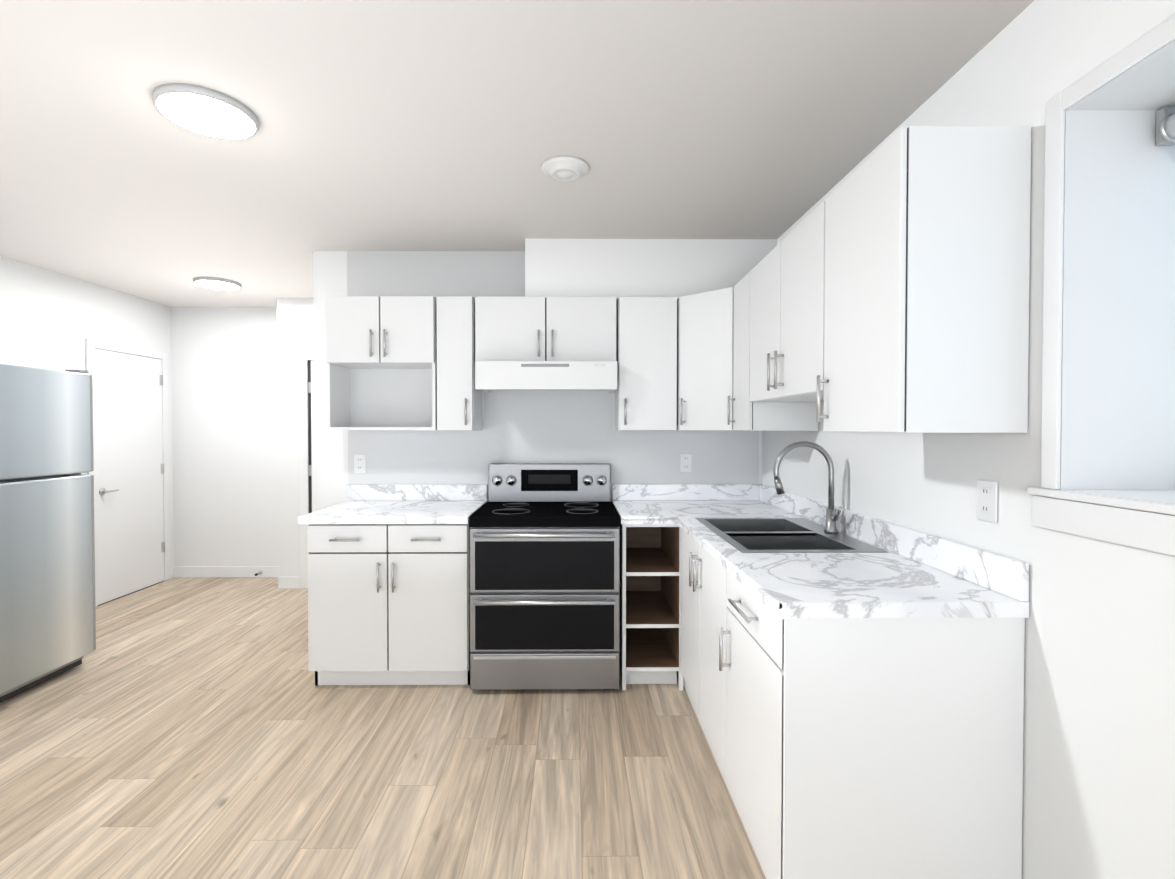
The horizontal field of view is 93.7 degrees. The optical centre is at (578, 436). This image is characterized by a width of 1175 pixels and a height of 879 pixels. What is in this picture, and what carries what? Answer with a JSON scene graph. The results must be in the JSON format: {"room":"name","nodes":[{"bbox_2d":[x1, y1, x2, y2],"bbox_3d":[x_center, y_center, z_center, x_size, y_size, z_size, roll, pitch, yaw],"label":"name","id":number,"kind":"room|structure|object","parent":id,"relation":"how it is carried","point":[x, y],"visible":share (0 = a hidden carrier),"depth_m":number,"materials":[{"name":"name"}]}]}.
{"room":"kitchen","nodes":[
{"label":"kitchen","id":0,"kind":"room"},
{"bbox_2d":[0,256,173,567],"bbox_3d":[-3.751,0.110,1.379,0.200,2.450,7.230,0,1,-1],"label":"wall","id":1,"kind":"structure","parent":0,"point":[51,320],"depth_m":3.96,"materials":[{"name":"white paint"}]},
{"bbox_2d":[85,339,169,606],"bbox_3d":[-3.644,0.274,4.522,0.065,2.024,0.810,0,1,-1],"label":"door","id":2,"kind":"structure","parent":1,"relation":"in","point":[130,472],"depth_m":4.50,"materials":[{"name":"white wood"}]},
{"bbox_2d":[171,307,278,566],"bbox_3d":[-3.211,0.053,5.098,1.345,2.450,0.200,0,1,-1],"label":"wall","id":3,"kind":"structure","parent":0,"point":[224,381],"depth_m":5.00,"materials":[{"name":"white paint"}]},
{"bbox_2d":[170,566,278,578],"bbox_3d":[-3.110,1.230,5.002,1.145,0.100,0.030,0,1,-1],"label":"baseboard","id":4,"kind":"structure","parent":3,"relation":"attached to","point":[223,572],"depth_m":5.00,"materials":[{"name":"white wood"}]},
{"bbox_2d":[277,298,313,576],"bbox_3d":[-2.093,0.056,4.930,0.888,2.450,0.555,0,1,-1],"label":"wall","id":5,"kind":"structure","parent":0,"point":[295,325],"depth_m":4.65,"materials":[{"name":"white paint"}]},
{"bbox_2d":[275,574,299,588],"bbox_3d":[-2.540,1.233,4.823,0.015,0.100,0.337,0,1,-1],"label":"baseboard","id":6,"kind":"structure","parent":5,"relation":"attached to","point":[283,582],"depth_m":4.66,"materials":[{"name":"white wood"}]},
{"bbox_2d":[298,351,314,588],"bbox_3d":[-2.013,0.282,4.646,0.677,2.004,0.018,0,1,-1],"label":"hall door","id":7,"kind":"structure","parent":5,"relation":"in","point":[306,434],"depth_m":4.64,"materials":[{"name":"white wood"}]},
{"bbox_2d":[0,577,765,878],"bbox_3d":[-1.242,1.385,1.420,5.217,0.100,7.630,0,1,-1],"label":"floor","id":8,"kind":"structure","parent":0,"point":[190,728],"depth_m":2.19,"materials":[{"name":"brown wood"}]},
{"bbox_2d":[0,364,95,702],"bbox_3d":[-3.143,0.472,2.750,0.879,1.682,0.780,0,1,-1],"label":"fridge","id":9,"kind":"object","parent":8,"relation":"on","point":[47,589],"visible":1,"depth_m":2.85,"materials":[{"name":"grey metal"}]},
{"bbox_2d":[307,523,470,684],"bbox_3d":[-0.982,0.875,3.110,0.824,0.865,0.640,0,1,-1],"label":"base cabinet","id":10,"kind":"object","parent":8,"relation":"on","point":[388,604],"visible":0.96,"depth_m":2.83,"materials":[{"name":"white wood"}]},
{"bbox_2d":[298,484,486,524],"bbox_3d":[-0.994,0.371,3.107,0.863,0.140,0.630,0,1,-1],"label":"countertop","id":11,"kind":"structure","parent":10,"relation":"on","point":[412,503],"depth_m":3.20,"materials":[{"name":"stone"}]},
{"bbox_2d":[469,463,619,689],"bbox_3d":[-0.172,0.739,3.079,0.762,1.139,0.712,0,1,-1],"label":"range","id":12,"kind":"object","parent":8,"relation":"on","point":[544,572],"visible":1,"depth_m":2.78,"materials":[{"name":"silver metal"}]},
{"bbox_2d":[619,523,678,686],"bbox_3d":[0.381,0.874,3.178,0.277,0.864,0.528,0,1,-1],"label":"base cabinet","id":13,"kind":"object","parent":8,"relation":"on","point":[648,553],"depth_m":3.02,"materials":[{"name":"white"}]},
{"bbox_2d":[612,484,671,523],"bbox_3d":[0.350,0.371,3.115,0.270,0.140,0.638,0,1,-1],"label":"countertop","id":14,"kind":"structure","parent":13,"relation":"on","point":[634,503],"depth_m":3.28,"materials":[{"name":"stone"}]},
{"bbox_2d":[679,526,718,698],"bbox_3d":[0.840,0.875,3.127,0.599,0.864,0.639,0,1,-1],"label":"base cabinet","id":15,"kind":"object","parent":8,"relation":"on","point":[698,570],"depth_m":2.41,"materials":[{"name":"white wood"}]},
{"bbox_2d":[668,484,1028,617],"bbox_3d":[0.822,0.381,2.427,0.663,0.140,2.022,0,1,-1],"label":"countertop","id":16,"kind":"structure","parent":15,"relation":"on","point":[911,573],"depth_m":1.78,"materials":[{"name":"stone"}]},
{"bbox_2d":[695,518,887,552],"bbox_3d":[0.850,0.506,2.361,0.532,0.196,0.754,0,1,-1],"label":"sink","id":17,"kind":"object","parent":16,"relation":"in","point":[772,535],"visible":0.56,"depth_m":2.35,"materials":[{"name":"silver metal"}]},
{"bbox_2d":[773,441,841,533],"bbox_3d":[0.966,0.214,2.310,0.273,0.389,0.116,0,1,-1],"label":"faucet","id":18,"kind":"object","parent":16,"relation":"on","point":[832,516],"visible":1,"depth_m":2.33,"materials":[{"name":"silver metal"}]},
{"bbox_2d":[719,563,1024,878],"bbox_3d":[0.846,0.897,1.713,0.627,0.864,0.554,0,1,-1],"label":"base cabinet","id":19,"kind":"object","parent":8,"relation":"on","point":[866,748],"depth_m":1.44,"materials":[{"name":"white wood"}]},
{"bbox_2d":[0,0,1033,306],"bbox_3d":[-1.242,-1.165,1.381,5.217,0.100,7.630,0,1,-1],"label":"ceiling","id":20,"kind":"structure","parent":0,"point":[420,124],"depth_m":1.96,"materials":[{"name":"grey paint"}]},
{"bbox_2d":[152,83,258,139],"bbox_3d":[-1.275,-1.108,1.897,0.304,0.029,0.304,0,1,-1],"label":"ceiling light","id":21,"kind":"object","parent":20,"relation":"in","point":[204,111],"visible":1,"depth_m":1.86,"materials":[{"name":"white plastic"}]},
{"bbox_2d":[193,277,240,289],"bbox_3d":[-2.700,-1.142,4.124,0.304,0.029,0.304,0,1,-1],"label":"ceiling light","id":22,"kind":"object","parent":20,"relation":"in","point":[216,283],"visible":1,"depth_m":4.07,"materials":[{"name":"white plastic"}]},
{"bbox_2d":[541,156,588,181],"bbox_3d":[-0.056,-1.109,2.308,0.200,0.040,0.200,0,1,-1],"label":"smoke detector","id":23,"kind":"object","parent":20,"relation":"attached to","point":[565,168],"visible":0.98,"depth_m":2.27,"materials":[{"name":"white plastic"}]},
{"bbox_2d":[525,239,776,299],"bbox_3d":[0.421,-0.971,3.301,1.457,0.346,0.234,0,1,-1],"label":"ceiling bulkhead","id":24,"kind":"object","parent":20,"relation":"attached to","point":[677,268],"visible":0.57,"depth_m":3.18,"materials":[{"name":"white paint"}]},
{"bbox_2d":[313,251,761,510],"bbox_3d":[-0.252,0.065,4.325,2.784,2.450,1.798,0,1,-1],"label":"wall","id":25,"kind":"structure","parent":0,"point":[548,426],"depth_m":3.42,"materials":[{"name":"white paint"}]},
{"bbox_2d":[354,455,365,472],"bbox_3d":[-1.353,0.169,3.414,0.072,0.115,0.008,0,1,-1],"label":"electrical outlet","id":26,"kind":"object","parent":25,"relation":"attached to","point":[359,463],"visible":1,"depth_m":3.41,"materials":[{"name":"white plastic"}]},
{"bbox_2d":[325,296,436,429],"bbox_3d":[-1.119,-0.416,3.236,0.613,0.755,0.346,0,1,-1],"label":"upper cabinet","id":27,"kind":"object","parent":25,"relation":"attached to","point":[381,356],"visible":0.9,"depth_m":3.12,"materials":[{"name":"white wood"}]},
{"bbox_2d":[437,296,481,429],"bbox_3d":[-0.700,-0.416,3.240,0.207,0.755,0.346,0,1,-1],"label":"upper cabinet","id":28,"kind":"object","parent":25,"relation":"attached to","point":[459,401],"visible":0.98,"depth_m":3.10,"materials":[{"name":"white wood"}]},
{"bbox_2d":[475,361,616,392],"bbox_3d":[-0.175,-0.337,3.203,0.773,0.158,0.432,0,1,-1],"label":"range hood","id":29,"kind":"object","parent":25,"relation":"attached to","point":[544,375],"visible":1,"depth_m":2.99,"materials":[{"name":"white metal"}]},
{"bbox_2d":[475,296,616,360],"bbox_3d":[-0.185,-0.606,3.241,0.801,0.374,0.346,0,1,-1],"label":"upper cabinet","id":30,"kind":"object","parent":25,"relation":"attached to","point":[509,328],"visible":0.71,"depth_m":3.11,"materials":[{"name":"white wood"}]},
{"bbox_2d":[615,297,676,429],"bbox_3d":[0.393,-0.416,3.249,0.333,0.755,0.346,0,1,-1],"label":"upper cabinet","id":31,"kind":"object","parent":25,"relation":"attached to","point":[646,360],"visible":0.98,"depth_m":3.12,"materials":[{"name":"white wood"}]},
{"bbox_2d":[680,454,691,471],"bbox_3d":[0.671,0.164,3.432,0.072,0.115,0.008,0,1,-1],"label":"electrical outlet","id":32,"kind":"object","parent":25,"relation":"attached to","point":[685,462],"visible":1,"depth_m":3.43,"materials":[{"name":"white plastic"}]},
{"bbox_2d":[762,0,1174,878],"bbox_3d":[1.382,0.119,0.776,0.420,2.450,5.934,0,1,-1],"label":"wall","id":33,"kind":"structure","parent":0,"point":[1098,800],"depth_m":1.33,"materials":[{"name":"white paint"}]},
{"bbox_2d":[677,287,733,429],"bbox_3d":[0.858,-0.415,3.165,0.577,0.756,0.523,0,1,-1],"label":"upper cabinet","id":34,"kind":"object","parent":33,"relation":"attached to","point":[705,329],"visible":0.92,"depth_m":3.01,"materials":[{"name":"white wood"}]},
{"bbox_2d":[727,272,817,430],"bbox_3d":[0.964,-0.412,2.768,0.372,0.761,0.267,0,1,-1],"label":"upper cabinet","id":35,"kind":"object","parent":33,"relation":"attached to","point":[748,415],"visible":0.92,"depth_m":2.66,"materials":[{"name":"white wood"}]},
{"bbox_2d":[750,201,824,401],"bbox_3d":[0.969,-0.480,2.242,0.372,0.641,0.777,0,1,-1],"label":"upper cabinet","id":36,"kind":"object","parent":33,"relation":"attached to","point":[787,292],"visible":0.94,"depth_m":2.14,"materials":[{"name":"white wood"}]},
{"bbox_2d":[816,126,1030,432],"bbox_3d":[0.974,-0.407,1.635,0.372,0.786,0.434,0,1,-1],"label":"upper cabinet","id":37,"kind":"object","parent":33,"relation":"attached to","point":[927,267],"visible":1,"depth_m":1.42,"materials":[{"name":"white wood"}]},
{"bbox_2d":[977,480,997,522],"bbox_3d":[1.159,0.182,1.563,0.008,0.115,0.072,0,1,-1],"label":"electrical outlet","id":38,"kind":"object","parent":33,"relation":"attached to","point":[987,496],"visible":1,"depth_m":1.56,"materials":[{"name":"white plastic"}]},
{"bbox_2d":[1027,13,1174,555],"bbox_3d":[1.358,-0.292,0.800,0.408,1.055,1.215,0,1,-1],"label":"window","id":39,"kind":"structure","parent":33,"relation":"in","point":[1144,529],"depth_m":1.32,"materials":[{"name":"white"}]}
]}

